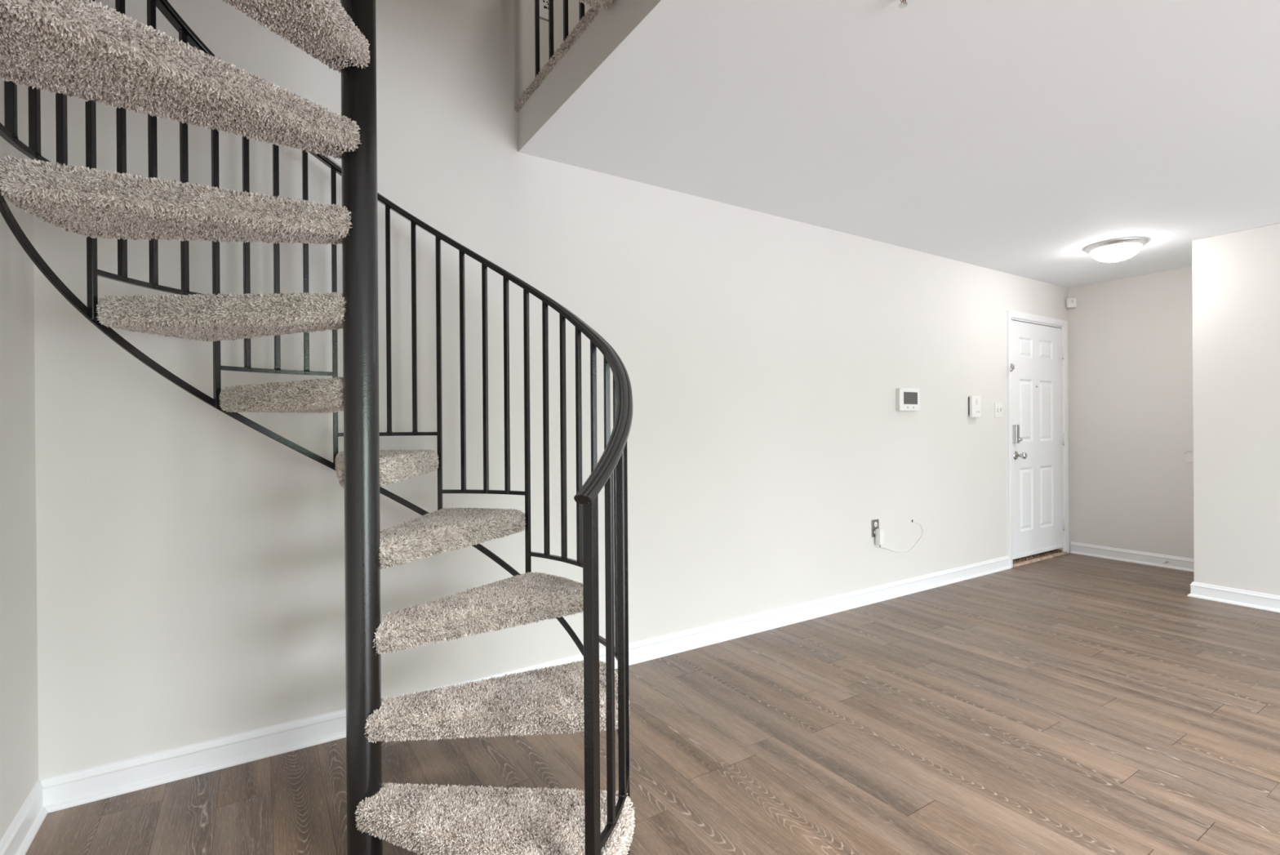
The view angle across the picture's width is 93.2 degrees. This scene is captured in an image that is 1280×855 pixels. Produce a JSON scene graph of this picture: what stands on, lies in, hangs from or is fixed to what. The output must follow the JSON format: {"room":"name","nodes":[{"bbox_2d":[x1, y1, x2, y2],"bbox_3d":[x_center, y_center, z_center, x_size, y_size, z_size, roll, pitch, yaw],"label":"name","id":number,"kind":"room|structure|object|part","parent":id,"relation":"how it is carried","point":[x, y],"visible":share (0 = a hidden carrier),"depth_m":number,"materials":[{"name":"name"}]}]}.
{"room":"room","nodes":[
{"label":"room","id":0,"kind":"room"},
{"bbox_2d":[0,78,38,839],"bbox_3d":[-0.340,-1.276,-0.689,0.120,5.150,6.034,0,0,-32],"label":"wall","id":1,"kind":"structure","parent":0,"point":[19,711],"depth_m":1.75,"materials":[{"name":"paint"}]},
{"bbox_2d":[0,778,48,854],"bbox_3d":[-0.294,1.148,-0.594,0.026,0.101,5.914,0,0,-32],"label":"baseboard","id":2,"kind":"structure","parent":1,"relation":"attached to","point":[21,832],"depth_m":1.75,"materials":[{"name":"white paint"}]},
{"bbox_2d":[33,0,1069,778],"bbox_3d":[0.993,-1.296,3.794,7.166,5.150,0.120,0,0,-32],"label":"wall","id":3,"kind":"structure","parent":0,"point":[191,584],"depth_m":2.63,"materials":[{"name":"paint"}]},
{"bbox_2d":[39,555,1011,812],"bbox_3d":[0.590,1.132,3.448,5.839,0.101,0.026,0,0,-32],"label":"baseboard","id":4,"kind":"structure","parent":3,"relation":"attached to","point":[74,788],"depth_m":2.28,"materials":[{"name":"white paint"}]},
{"bbox_2d":[539,0,554,22],"bbox_3d":[-0.436,-2.023,2.816,0.080,0.252,0.008,0,0,-32],"label":"picture","id":5,"kind":"object","parent":3,"relation":"attached to","point":[544,4],"visible":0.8,"depth_m":2.81,"materials":[{"name":"white plastic"}]},
{"bbox_2d":[517,0,661,151],"bbox_3d":[-0.788,-1.338,1.635,1.608,0.188,1.626,0,0,-32],"label":"trim","id":6,"kind":"structure","parent":3,"relation":"attached to","point":[611,27],"depth_m":2.21,"materials":[{"name":"paint"}]},
{"bbox_2d":[871,519,879,537],"bbox_3d":[1.591,0.680,4.090,0.072,0.116,0.010,0,0,-32],"label":"wall outlet","id":7,"kind":"object","parent":3,"relation":"attached to","point":[875,522],"visible":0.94,"depth_m":4.08,"materials":[{"name":"metal"}]},
{"bbox_2d":[875,520,923,552],"bbox_3d":[1.819,0.773,4.220,0.552,0.214,0.042,0,0,-35],"label":"plug adapter","id":8,"kind":"object","parent":7,"relation":"attached to","point":[879,532],"visible":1,"depth_m":4.06,"materials":[{"name":"white plastic"}]},
{"bbox_2d":[896,387,919,410],"bbox_3d":[1.889,-0.197,4.265,0.234,0.161,0.036,0,0,-32],"label":"thermostat","id":9,"kind":"object","parent":3,"relation":"attached to","point":[907,398],"visible":1,"depth_m":4.24,"materials":[{"name":"white plastic"}]},
{"bbox_2d":[968,395,980,417],"bbox_3d":[2.609,-0.162,4.721,0.122,0.170,0.035,0,0,-32],"label":"intercom","id":10,"kind":"object","parent":3,"relation":"attached to","point":[974,402],"visible":1,"depth_m":4.70,"materials":[{"name":"white plastic"}]},
{"bbox_3d":[2.600,-0.167,4.730,0.108,0.142,0.010,0,0,-32],"label":"mounting plate","id":11,"kind":"part","parent":10,"relation":"part of","materials":[{"name":"grey metal"}]},
{"bbox_2d":[994,402,1003,417],"bbox_3d":[2.930,-0.142,4.933,0.125,0.124,0.018,0,0,-32],"label":"light switch","id":12,"kind":"object","parent":3,"relation":"attached to","point":[998,406],"visible":1,"depth_m":4.93,"materials":[{"name":"beige plastic"}]},
{"bbox_2d":[1006,309,1068,567],"bbox_3d":[3.444,0.092,5.294,1.095,2.133,0.200,0,0,-32],"label":"door","id":13,"kind":"structure","parent":3,"relation":"in","point":[1037,352],"depth_m":5.29,"materials":[{"name":"white paint"}]},
{"bbox_3d":[3.164,0.235,5.090,0.073,0.073,0.016,0,0,-32],"label":"knob","id":14,"kind":"part","parent":13,"relation":"part of","materials":[{"name":"silver metal"}]},
{"bbox_2d":[1066,297,1076,307],"bbox_3d":[3.940,-1.138,5.532,0.072,0.085,0.047,0,0,13],"label":"sensor","id":15,"kind":"object","parent":3,"relation":"attached to","point":[1070,302],"visible":1,"depth_m":5.52,"materials":[{"name":"white plastic"}]},
{"bbox_2d":[514,6,600,111],"bbox_3d":[2.603,-1.468,1.246,6.926,0.060,5.920,0,0,-32],"label":"floor","id":16,"kind":"structure","parent":0,"point":[562,51],"depth_m":2.35,"materials":[{"name":"carpet"}]},
{"bbox_2d":[534,0,584,76],"bbox_3d":[-0.309,-1.937,2.417,0.042,0.938,0.810,0,0,-32],"label":"loft railing","id":17,"kind":"object","parent":16,"relation":"on","point":[581,6],"visible":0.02,"depth_m":2.51,"materials":[{"name":"black metal"}]},
{"bbox_2d":[25,551,1279,854],"bbox_3d":[2.649,1.234,1.255,7.076,0.120,6.094,0,0,-32],"label":"floor","id":18,"kind":"structure","parent":0,"point":[1068,704],"depth_m":2.22,"materials":[{"name":"brown wood"}]},
{"bbox_2d":[0,0,635,854],"bbox_3d":[-0.714,-0.621,1.620,1.499,3.634,1.487,0,0,-32],"label":"spiral staircase","id":19,"kind":"structure","parent":18,"relation":"on","point":[75,48],"depth_m":1.59,"materials":[{"name":"grey carpet"}]},
{"bbox_3d":[-0.756,-1.113,1.626,1.440,2.551,1.434,0,0,-32],"label":"handrail","id":20,"kind":"part","parent":19,"relation":"part of","materials":[{"name":"black metal"}]},
{"bbox_3d":[-0.102,0.664,1.291,0.025,1.058,0.025,0,0,28],"label":"newel post","id":21,"kind":"part","parent":19,"relation":"part of","materials":[{"name":"black metal"}]},
{"bbox_2d":[518,0,1279,288],"bbox_3d":[2.606,-1.276,1.244,6.926,0.020,5.914,0,0,-32],"label":"ceiling","id":22,"kind":"structure","parent":0,"point":[1015,137],"depth_m":2.48,"materials":[{"name":"paint"}]},
{"bbox_2d":[898,0,907,8],"bbox_3d":[0.758,-1.235,1.745,0.060,0.039,0.060,0,0,-32],"label":"sprinkler","id":23,"kind":"object","parent":22,"relation":"attached to","point":[902,5],"visible":1,"depth_m":1.74,"materials":[{"name":"white metal"}]},
{"bbox_2d":[1084,236,1148,263],"bbox_3d":[3.329,-1.213,4.239,0.356,0.131,0.356,0,0,-32],"label":"ceiling lamp","id":24,"kind":"object","parent":22,"relation":"attached to","point":[1115,250],"visible":1,"depth_m":4.15,"materials":[{"name":"white glass"}]},
{"bbox_2d":[1067,266,1193,558],"bbox_3d":[5.615,-1.326,3.076,0.120,5.150,6.034,0,0,-32],"label":"wall","id":25,"kind":"structure","parent":0,"point":[1130,340],"depth_m":5.18,"materials":[{"name":"paint"}]},
{"bbox_2d":[1070,541,1193,571],"bbox_3d":[4.264,1.103,5.108,0.026,0.101,1.110,0,0,-32],"label":"baseboard","id":26,"kind":"structure","parent":25,"relation":"attached to","point":[1111,553],"depth_m":5.18,"materials":[{"name":"white paint"}]},
{"bbox_2d":[1182,450,1193,462],"bbox_3d":[4.419,0.233,4.872,0.006,0.095,0.095,0,0,-32],"label":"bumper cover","id":27,"kind":"object","parent":25,"relation":"attached to","point":[1187,455],"visible":0.76,"depth_m":4.88,"materials":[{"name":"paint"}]},
{"bbox_2d":[1191,222,1279,595],"bbox_3d":[5.457,-0.018,2.377,0.911,2.540,4.786,0,0,-32],"label":"wall","id":28,"kind":"structure","parent":0,"point":[1236,275],"depth_m":3.97,"materials":[{"name":"paint"}]},
{"bbox_2d":[1186,581,1279,612],"bbox_3d":[5.062,1.105,2.140,0.026,0.101,4.812,0,0,-32],"label":"baseboard","id":29,"kind":"structure","parent":28,"relation":"attached to","point":[1264,601],"depth_m":3.97,"materials":[{"name":"white paint"}]}
]}

